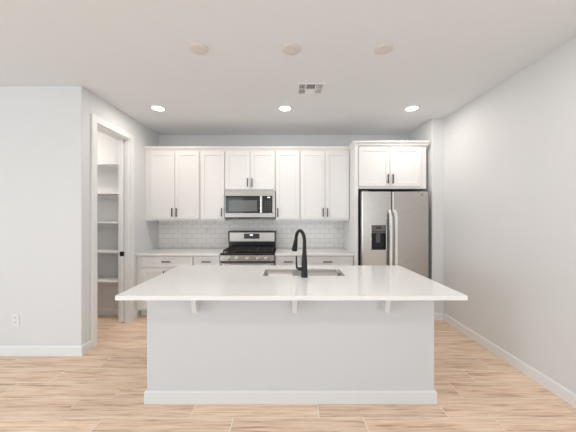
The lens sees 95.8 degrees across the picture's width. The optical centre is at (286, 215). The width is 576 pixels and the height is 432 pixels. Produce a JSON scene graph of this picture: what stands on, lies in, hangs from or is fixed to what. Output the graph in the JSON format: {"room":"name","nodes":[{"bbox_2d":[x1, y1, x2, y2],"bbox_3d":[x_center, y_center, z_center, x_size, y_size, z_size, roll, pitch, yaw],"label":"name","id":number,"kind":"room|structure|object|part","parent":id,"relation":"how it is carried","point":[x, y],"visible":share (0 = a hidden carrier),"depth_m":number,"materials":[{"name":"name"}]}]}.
{"room":"kitchen","nodes":[
{"label":"kitchen","id":0,"kind":"room"},
{"bbox_2d":[0,86,89,345],"bbox_3d":[-3.865,0.050,2.760,3.470,2.800,0.120,0,0,0],"label":"wall","id":1,"kind":"structure","parent":0,"point":[45,130],"depth_m":2.70,"materials":[{"name":"white paint"}]},
{"bbox_2d":[12,314,18,325],"bbox_3d":[-2.810,1.080,2.695,0.076,0.124,0.009,0,0,0],"label":"wall outlet","id":2,"kind":"object","parent":1,"relation":"attached to","point":[15,317],"visible":1,"depth_m":2.69,"materials":[{"name":"white plastic"}]},
{"bbox_2d":[0,346,82,355],"bbox_3d":[-3.858,1.400,2.693,3.484,0.100,0.014,0,0,0],"label":"baseboard","id":3,"kind":"structure","parent":1,"relation":"attached to","point":[4,350],"depth_m":2.69,"materials":[{"name":"white paint"}]},
{"bbox_2d":[97,131,117,307],"bbox_3d":[-2.940,0.050,3.860,1.320,2.800,0.120,0,0,0],"label":"wall","id":4,"kind":"structure","parent":0,"point":[107,146],"depth_m":3.80,"materials":[{"name":"white paint"}]},
{"bbox_2d":[97,163,117,171],"bbox_3d":[-2.940,-0.680,3.668,1.314,0.075,0.257,0,0,0],"label":"shelf","id":5,"kind":"object","parent":4,"relation":"attached to","point":[101,167],"visible":0.18,"depth_m":3.77,"materials":[{"name":"white paint"}]},
{"bbox_2d":[97,308,117,314],"bbox_3d":[-2.940,1.400,3.793,1.320,0.100,0.014,0,0,0],"label":"baseboard","id":6,"kind":"structure","parent":4,"relation":"attached to","point":[100,311],"depth_m":3.79,"materials":[{"name":"white paint"}]},
{"bbox_2d":[97,193,117,198],"bbox_3d":[-2.940,-0.279,3.668,1.314,0.075,0.257,0,0,0],"label":"shelf","id":7,"kind":"object","parent":4,"relation":"attached to","point":[99,195],"visible":0.18,"depth_m":3.78,"materials":[{"name":"white paint"}]},
{"bbox_2d":[97,277,117,281],"bbox_3d":[-2.940,0.927,3.668,1.314,0.075,0.257,0,0,0],"label":"shelf","id":8,"kind":"object","parent":4,"relation":"attached to","point":[99,279],"visible":0.18,"depth_m":3.63,"materials":[{"name":"white paint"}]},
{"bbox_2d":[97,249,117,253],"bbox_3d":[-2.940,0.525,3.668,1.314,0.075,0.257,0,0,0],"label":"shelf","id":9,"kind":"object","parent":4,"relation":"attached to","point":[99,251],"visible":0.18,"depth_m":3.65,"materials":[{"name":"white paint"}]},
{"bbox_2d":[97,222,117,226],"bbox_3d":[-2.940,0.123,3.668,1.314,0.075,0.257,0,0,0],"label":"shelf","id":10,"kind":"object","parent":4,"relation":"attached to","point":[99,224],"visible":0.18,"depth_m":3.78,"materials":[{"name":"white paint"}]},
{"bbox_2d":[90,91,158,339],"bbox_3d":[-2.205,0.050,3.580,0.150,2.800,1.520,0,0,0],"label":"wall","id":11,"kind":"structure","parent":0,"point":[146,233],"depth_m":3.72,"materials":[{"name":"white paint"}]},
{"bbox_2d":[82,311,136,354],"bbox_3d":[-2.123,1.400,3.194,0.014,0.100,0.988,0,0,0],"label":"baseboard","id":12,"kind":"structure","parent":11,"relation":"attached to","point":[87,346],"depth_m":2.78,"materials":[{"name":"white paint"}]},
{"bbox_2d":[91,114,133,348],"bbox_3d":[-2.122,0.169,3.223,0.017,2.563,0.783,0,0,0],"label":"trim","id":13,"kind":"structure","parent":11,"relation":"attached to","point":[95,120],"depth_m":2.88,"materials":[{"name":"white paint"}]},
{"bbox_2d":[120,140,123,321],"bbox_3d":[-2.225,0.207,3.810,0.039,2.461,0.620,0,0,0],"label":"door","id":14,"kind":"structure","parent":11,"relation":"in","point":[121,141],"depth_m":3.50,"materials":[{"name":"white paint"}]},
{"bbox_2d":[159,135,407,248],"bbox_3d":[0.015,0.050,4.400,4.590,2.800,0.120,0,0,0],"label":"wall","id":15,"kind":"structure","parent":0,"point":[164,140],"depth_m":4.34,"materials":[{"name":"white paint"}]},
{"bbox_2d":[146,151,199,220],"bbox_3d":[-1.718,-0.454,4.107,0.823,1.056,0.462,0,0,0],"label":"upper cabinet","id":16,"kind":"object","parent":15,"relation":"attached to","point":[172,177],"visible":0.94,"depth_m":3.92,"materials":[{"name":"white paint"}]},
{"bbox_3d":[-1.867,-0.457,3.920,0.367,1.011,0.020,0,0,0],"label":"door","id":17,"kind":"part","parent":16,"relation":"part of","materials":[{"name":"white paint"}]},
{"bbox_3d":[-1.498,-0.457,3.920,0.359,1.011,0.020,0,0,0],"label":"door","id":18,"kind":"part","parent":16,"relation":"part of","materials":[{"name":"white paint"}]},
{"bbox_2d":[144,141,428,150],"bbox_3d":[-0.076,-1.011,3.773,4.105,0.056,0.355,0,0,0],"label":"crown molding","id":19,"kind":"structure","parent":16,"relation":"on","point":[353,143],"depth_m":3.90,"materials":[{"name":"white paint"}]},
{"bbox_2d":[200,151,230,220],"bbox_3d":[-1.117,-0.454,4.107,0.373,1.056,0.462,0,0,0],"label":"upper cabinet","id":20,"kind":"object","parent":15,"relation":"attached to","point":[212,163],"visible":0.98,"depth_m":3.92,"materials":[{"name":"white paint"}]},
{"bbox_2d":[225,151,275,191],"bbox_3d":[-0.548,-0.678,4.107,0.758,0.608,0.462,0,0,0],"label":"upper cabinet","id":21,"kind":"object","parent":15,"relation":"attached to","point":[244,170],"visible":0.94,"depth_m":3.92,"materials":[{"name":"white paint"}]},
{"bbox_3d":[-0.737,-0.680,3.920,0.371,0.564,0.020,0,0,0],"label":"door","id":22,"kind":"part","parent":21,"relation":"part of","materials":[{"name":"white paint"}]},
{"bbox_2d":[225,191,275,218],"bbox_3d":[-0.546,-0.163,4.092,0.751,0.412,0.492,0,0,0],"label":"microwave","id":23,"kind":"object","parent":21,"relation":"attached to","point":[238,204],"visible":0.99,"depth_m":3.88,"materials":[{"name":"grey metal"}]},
{"bbox_3d":[-0.651,-0.168,3.897,0.518,0.255,0.025,0,0,0],"label":"door","id":24,"kind":"part","parent":23,"relation":"part of","materials":[{"name":"black glass"}]},
{"bbox_3d":[-0.374,-0.168,3.865,0.029,0.256,0.038,0,0,0],"label":"door handle","id":25,"kind":"part","parent":23,"relation":"part of","materials":[{"name":"silver metal"}]},
{"bbox_3d":[-0.300,-0.168,3.896,0.183,0.255,0.026,0,0,0],"label":"control panel","id":26,"kind":"part","parent":23,"relation":"part of","materials":[{"name":"black glass"}]},
{"bbox_3d":[-0.364,-0.680,3.920,0.364,0.564,0.020,0,0,0],"label":"door","id":27,"kind":"part","parent":21,"relation":"part of","materials":[{"name":"white paint"}]},
{"bbox_2d":[159,220,343,247],"bbox_3d":[-0.587,0.299,4.333,3.084,0.472,0.012,0,0,0],"label":"backsplash","id":28,"kind":"structure","parent":15,"relation":"attached to","point":[319,234],"depth_m":4.33,"materials":[{"name":"tile"}]},
{"bbox_2d":[290,227,294,233],"bbox_3d":[0.100,0.250,4.323,0.072,0.116,0.009,0,0,0],"label":"wall outlet","id":29,"kind":"object","parent":28,"relation":"attached to","point":[292,229],"visible":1,"depth_m":4.32,"materials":[{"name":"white plastic"}]},
{"bbox_2d":[276,151,299,220],"bbox_3d":[0.020,-0.454,4.107,0.372,1.056,0.462,0,0,0],"label":"upper cabinet","id":30,"kind":"object","parent":15,"relation":"attached to","point":[287,162],"visible":1,"depth_m":3.92,"materials":[{"name":"white paint"}]},
{"bbox_2d":[300,151,349,220],"bbox_3d":[0.581,-0.454,4.107,0.744,1.056,0.462,0,0,0],"label":"upper cabinet","id":31,"kind":"object","parent":15,"relation":"attached to","point":[324,175],"visible":0.97,"depth_m":3.92,"materials":[{"name":"white paint"}]},
{"bbox_3d":[0.395,-0.457,3.920,0.364,1.011,0.020,0,0,0],"label":"door","id":32,"kind":"part","parent":31,"relation":"part of","materials":[{"name":"white paint"}]},
{"bbox_3d":[0.762,-0.457,3.920,0.356,1.011,0.020,0,0,0],"label":"door","id":33,"kind":"part","parent":31,"relation":"part of","materials":[{"name":"white paint"}]},
{"bbox_2d":[358,146,425,192],"bbox_3d":[1.482,-0.680,3.967,0.961,0.604,0.742,0,0,0],"label":"upper cabinet","id":34,"kind":"object","parent":15,"relation":"attached to","point":[380,168],"visible":0.93,"depth_m":3.64,"materials":[{"name":"white paint"}]},
{"bbox_3d":[1.226,-0.687,3.640,0.429,0.550,0.020,0,0,0],"label":"door","id":35,"kind":"part","parent":34,"relation":"part of","materials":[{"name":"white paint"}]},
{"bbox_3d":[1.665,-0.687,3.640,0.431,0.550,0.020,0,0,0],"label":"door","id":36,"kind":"part","parent":34,"relation":"part of","materials":[{"name":"white paint"}]},
{"bbox_2d":[0,0,575,134],"bbox_3d":[-1.705,-1.400,-0.130,8.030,0.100,9.180,0,0,0],"label":"ceiling","id":37,"kind":"structure","parent":0,"point":[133,55],"depth_m":2.21,"materials":[{"name":"white paint"}]},
{"bbox_2d":[149,105,166,111],"bbox_3d":[-1.610,-1.345,3.260,0.196,0.010,0.196,0,0,0],"label":"recessed light","id":38,"kind":"object","parent":37,"relation":"in","point":[159,108],"visible":1,"depth_m":3.26,"materials":[{"name":"white paint"}]},
{"bbox_2d":[190,43,207,54],"bbox_3d":[-0.705,-1.342,2.100,0.142,0.014,0.142,0,0,0],"label":"cover plate","id":39,"kind":"object","parent":37,"relation":"attached to","point":[198,48],"visible":1,"depth_m":2.08,"materials":[{"name":"beige paint"}]},
{"bbox_2d":[277,105,292,111],"bbox_3d":[-0.020,-1.345,3.260,0.196,0.010,0.196,0,0,0],"label":"recessed light","id":40,"kind":"object","parent":37,"relation":"in","point":[284,108],"visible":1,"depth_m":3.26,"materials":[{"name":"white paint"}]},
{"bbox_2d":[283,43,299,54],"bbox_3d":[0.040,-1.342,2.100,0.142,0.014,0.142,0,0,0],"label":"cover plate","id":41,"kind":"object","parent":37,"relation":"attached to","point":[289,48],"visible":1,"depth_m":2.08,"materials":[{"name":"beige paint"}]},
{"bbox_2d":[297,83,324,94],"bbox_3d":[0.254,-1.345,2.761,0.284,0.010,0.246,0,0,0],"label":"ceiling vent","id":42,"kind":"object","parent":37,"relation":"in","point":[304,88],"visible":1,"depth_m":2.76,"materials":[{"name":"white metal"}]},
{"bbox_2d":[374,43,392,54],"bbox_3d":[0.784,-1.342,2.100,0.142,0.014,0.142,0,0,0],"label":"cover plate","id":43,"kind":"object","parent":37,"relation":"attached to","point":[384,48],"visible":1,"depth_m":2.08,"materials":[{"name":"beige paint"}]},
{"bbox_2d":[403,105,419,111],"bbox_3d":[1.570,-1.345,3.260,0.196,0.010,0.196,0,0,0],"label":"recessed light","id":44,"kind":"object","parent":37,"relation":"in","point":[410,108],"visible":1,"depth_m":3.26,"materials":[{"name":"white paint"}]},
{"bbox_2d":[0,315,575,431],"bbox_3d":[-1.655,1.451,-0.080,7.890,0.001,9.040,0,0,0],"label":"floor","id":45,"kind":"structure","parent":0,"point":[102,389],"depth_m":1.99,"materials":[{"name":"brown wood"}]},
{"bbox_2d":[137,256,193,315],"bbox_3d":[-1.726,1.008,3.994,0.805,0.884,0.687,0,0,0],"label":"base cabinet","id":46,"kind":"object","parent":45,"relation":"on","point":[148,267],"visible":0.39,"depth_m":3.69,"materials":[{"name":"white paint"}]},
{"bbox_3d":[-1.880,1.042,3.695,0.360,0.585,0.020,0,0,0],"label":"door","id":47,"kind":"part","parent":46,"relation":"part of","materials":[{"name":"white paint"}]},
{"bbox_3d":[-1.696,0.653,3.695,0.728,0.150,0.020,0,0,0],"label":"drawer","id":48,"kind":"part","parent":46,"relation":"part of","materials":[{"name":"white paint"}]},
{"bbox_2d":[135,248,225,255],"bbox_3d":[-1.534,0.551,3.993,1.189,0.030,0.666,0,0,0],"label":"countertop","id":49,"kind":"structure","parent":46,"relation":"on","point":[158,251],"depth_m":3.79,"materials":[{"name":"white stone"}]},
{"bbox_2d":[194,256,220,264],"bbox_3d":[-1.131,1.008,3.994,0.379,0.884,0.687,0,0,0],"label":"base cabinet","id":50,"kind":"object","parent":45,"relation":"on","point":[198,260],"visible":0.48,"depth_m":3.69,"materials":[{"name":"white paint"}]},
{"bbox_2d":[220,230,275,264],"bbox_3d":[-0.550,0.847,3.957,0.765,1.207,0.739,0,0,0],"label":"gas range","id":51,"kind":"object","parent":45,"relation":"on","point":[246,247],"visible":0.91,"depth_m":3.90,"materials":[{"name":"grey metal"}]},
{"bbox_3d":[-0.550,0.941,3.672,0.757,0.549,0.044,0,0,0],"label":"oven door","id":52,"kind":"part","parent":51,"relation":"part of","materials":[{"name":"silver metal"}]},
{"bbox_3d":[-0.550,0.685,3.619,0.661,0.025,0.063,0,0,0],"label":"door handle","id":53,"kind":"part","parent":51,"relation":"part of","materials":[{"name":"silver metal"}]},
{"bbox_3d":[-0.550,0.598,3.670,0.761,0.080,0.048,0,0,0],"label":"knob panel","id":54,"kind":"part","parent":51,"relation":"part of","materials":[{"name":"silver metal"}]},
{"bbox_2d":[220,249,275,254],"bbox_3d":[-0.550,0.542,3.933,0.761,0.029,0.565,0,0,0],"label":"cooktop","id":55,"kind":"object","parent":51,"relation":"in","point":[274,250],"depth_m":3.69,"materials":[{"name":"black metal"}]},
{"bbox_3d":[-0.556,0.326,4.153,0.248,0.082,0.010,0,0,0],"label":"control panel","id":56,"kind":"part","parent":51,"relation":"part of","materials":[{"name":"black glass"}]},
{"bbox_3d":[-0.550,0.329,4.238,0.761,0.172,0.176,0,0,0],"label":"panel","id":57,"kind":"part","parent":51,"relation":"part of","materials":[{"name":"silver metal"}]},
{"bbox_2d":[275,256,300,264],"bbox_3d":[0.025,1.008,3.994,0.367,0.884,0.687,0,0,0],"label":"base cabinet","id":58,"kind":"object","parent":45,"relation":"on","point":[279,260],"visible":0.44,"depth_m":3.69,"materials":[{"name":"white paint"}]},
{"bbox_2d":[144,300,436,403],"bbox_3d":[0.032,1.008,2.348,2.257,0.884,0.865,0,0,0],"label":"kitchen island","id":59,"kind":"object","parent":45,"relation":"on","point":[199,351],"visible":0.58,"depth_m":2.02,"materials":[{"name":"white paint"}]},
{"bbox_3d":[0.032,1.400,2.380,2.257,0.100,0.760,0,0,0],"label":"baseboard","id":60,"kind":"part","parent":59,"relation":"part of","materials":[{"name":"white paint"}]},
{"bbox_2d":[115,265,467,299],"bbox_3d":[0.033,0.551,2.268,2.362,0.030,1.064,0,0,0],"label":"island countertop","id":61,"kind":"structure","parent":59,"relation":"on","point":[182,282],"depth_m":2.00,"materials":[{"name":"white stone"}]},
{"bbox_2d":[292,229,307,277],"bbox_3d":[0.097,0.328,2.353,0.102,0.415,0.257,0,0,-25],"label":"kitchen faucet","id":62,"kind":"object","parent":61,"relation":"on","point":[304,274],"visible":1,"depth_m":2.26,"materials":[{"name":"black metal"}]},
{"bbox_3d":[0.123,0.190,2.347,0.031,0.140,0.196,0,0,-24],"label":"spout","id":63,"kind":"part","parent":62,"relation":"part of","materials":[{"name":"black metal"}]},
{"bbox_2d":[263,270,343,275],"bbox_3d":[0.159,0.654,2.479,0.782,0.214,0.362,0,0,0],"label":"sink","id":64,"kind":"object","parent":61,"relation":"in","point":[267,272],"visible":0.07,"depth_m":2.64,"materials":[{"name":"silver metal"}]},
{"bbox_3d":[-0.032,0.654,2.479,0.358,0.214,0.320,0,0,0],"label":"bowl","id":65,"kind":"part","parent":64,"relation":"part of","materials":[{"name":"silver metal"}]},
{"bbox_3d":[0.350,0.654,2.479,0.358,0.214,0.320,0,0,0],"label":"bowl","id":66,"kind":"part","parent":64,"relation":"part of","materials":[{"name":"silver metal"}]},
{"bbox_2d":[301,256,352,264],"bbox_3d":[0.582,1.008,3.994,0.742,0.884,0.687,0,0,0],"label":"base cabinet","id":67,"kind":"object","parent":45,"relation":"on","point":[311,260],"visible":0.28,"depth_m":3.69,"materials":[{"name":"white paint"}]},
{"bbox_2d":[275,248,353,255],"bbox_3d":[0.396,0.551,3.993,1.116,0.030,0.666,0,0,0],"label":"countertop","id":68,"kind":"structure","parent":67,"relation":"on","point":[279,251],"depth_m":3.79,"materials":[{"name":"white stone"}]},
{"bbox_2d":[344,145,357,264],"bbox_3d":[0.978,0.234,3.984,0.045,2.432,0.708,0,0,0],"label":"end panel","id":69,"kind":"object","parent":45,"relation":"on","point":[350,227],"visible":0.34,"depth_m":3.71,"materials":[{"name":"white paint"}]},
{"bbox_2d":[358,190,427,277],"bbox_3d":[1.482,0.551,3.890,0.916,1.797,0.820,0,0,0],"label":"refrigerator","id":70,"kind":"object","parent":45,"relation":"on","point":[392,226],"visible":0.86,"depth_m":3.54,"materials":[{"name":"grey metal"}]},
{"bbox_3d":[1.228,0.514,3.575,0.409,1.687,0.070,0,0,0],"label":"freezer door","id":71,"kind":"part","parent":70,"relation":"part of","materials":[{"name":"silver metal"}]},
{"bbox_3d":[1.255,0.183,3.562,0.194,0.109,0.049,0,0,0],"label":"control panel","id":72,"kind":"part","parent":70,"relation":"part of","materials":[{"name":"grey plastic"}]},
{"bbox_3d":[1.401,0.375,3.512,0.042,0.910,0.064,0,0,0],"label":"door handle","id":73,"kind":"part","parent":70,"relation":"part of","materials":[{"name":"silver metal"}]},
{"bbox_3d":[1.473,0.375,3.512,0.042,0.910,0.064,0,0,0],"label":"door handle","id":74,"kind":"part","parent":70,"relation":"part of","materials":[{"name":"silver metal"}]},
{"bbox_3d":[1.690,0.514,3.575,0.499,1.687,0.070,0,0,0],"label":"fridge door","id":75,"kind":"part","parent":70,"relation":"part of","materials":[{"name":"silver metal"}]},
{"bbox_2d":[408,119,443,312],"bbox_3d":[2.166,0.050,3.978,0.288,2.800,0.724,0,0,0],"label":"wall","id":76,"kind":"structure","parent":0,"point":[432,131],"depth_m":3.62,"materials":[{"name":"white paint"}]},
{"bbox_2d":[434,313,443,319],"bbox_3d":[2.106,1.400,3.609,0.168,0.100,0.014,0,0,0],"label":"baseboard","id":77,"kind":"structure","parent":76,"relation":"attached to","point":[437,316],"depth_m":3.60,"materials":[{"name":"white paint"}]},
{"bbox_2d":[444,38,575,393],"bbox_3d":[2.250,0.050,-0.552,0.120,2.800,8.336,0,0,0],"label":"wall","id":78,"kind":"structure","parent":0,"point":[510,151],"depth_m":2.43,"materials":[{"name":"white paint"}]},
{"bbox_2d":[444,313,575,407],"bbox_3d":[2.183,1.400,-0.499,0.014,0.100,8.202,0,0,0],"label":"baseboard","id":79,"kind":"structure","parent":78,"relation":"attached to","point":[568,396],"depth_m":2.43,"materials":[{"name":"white paint"}]}
]}

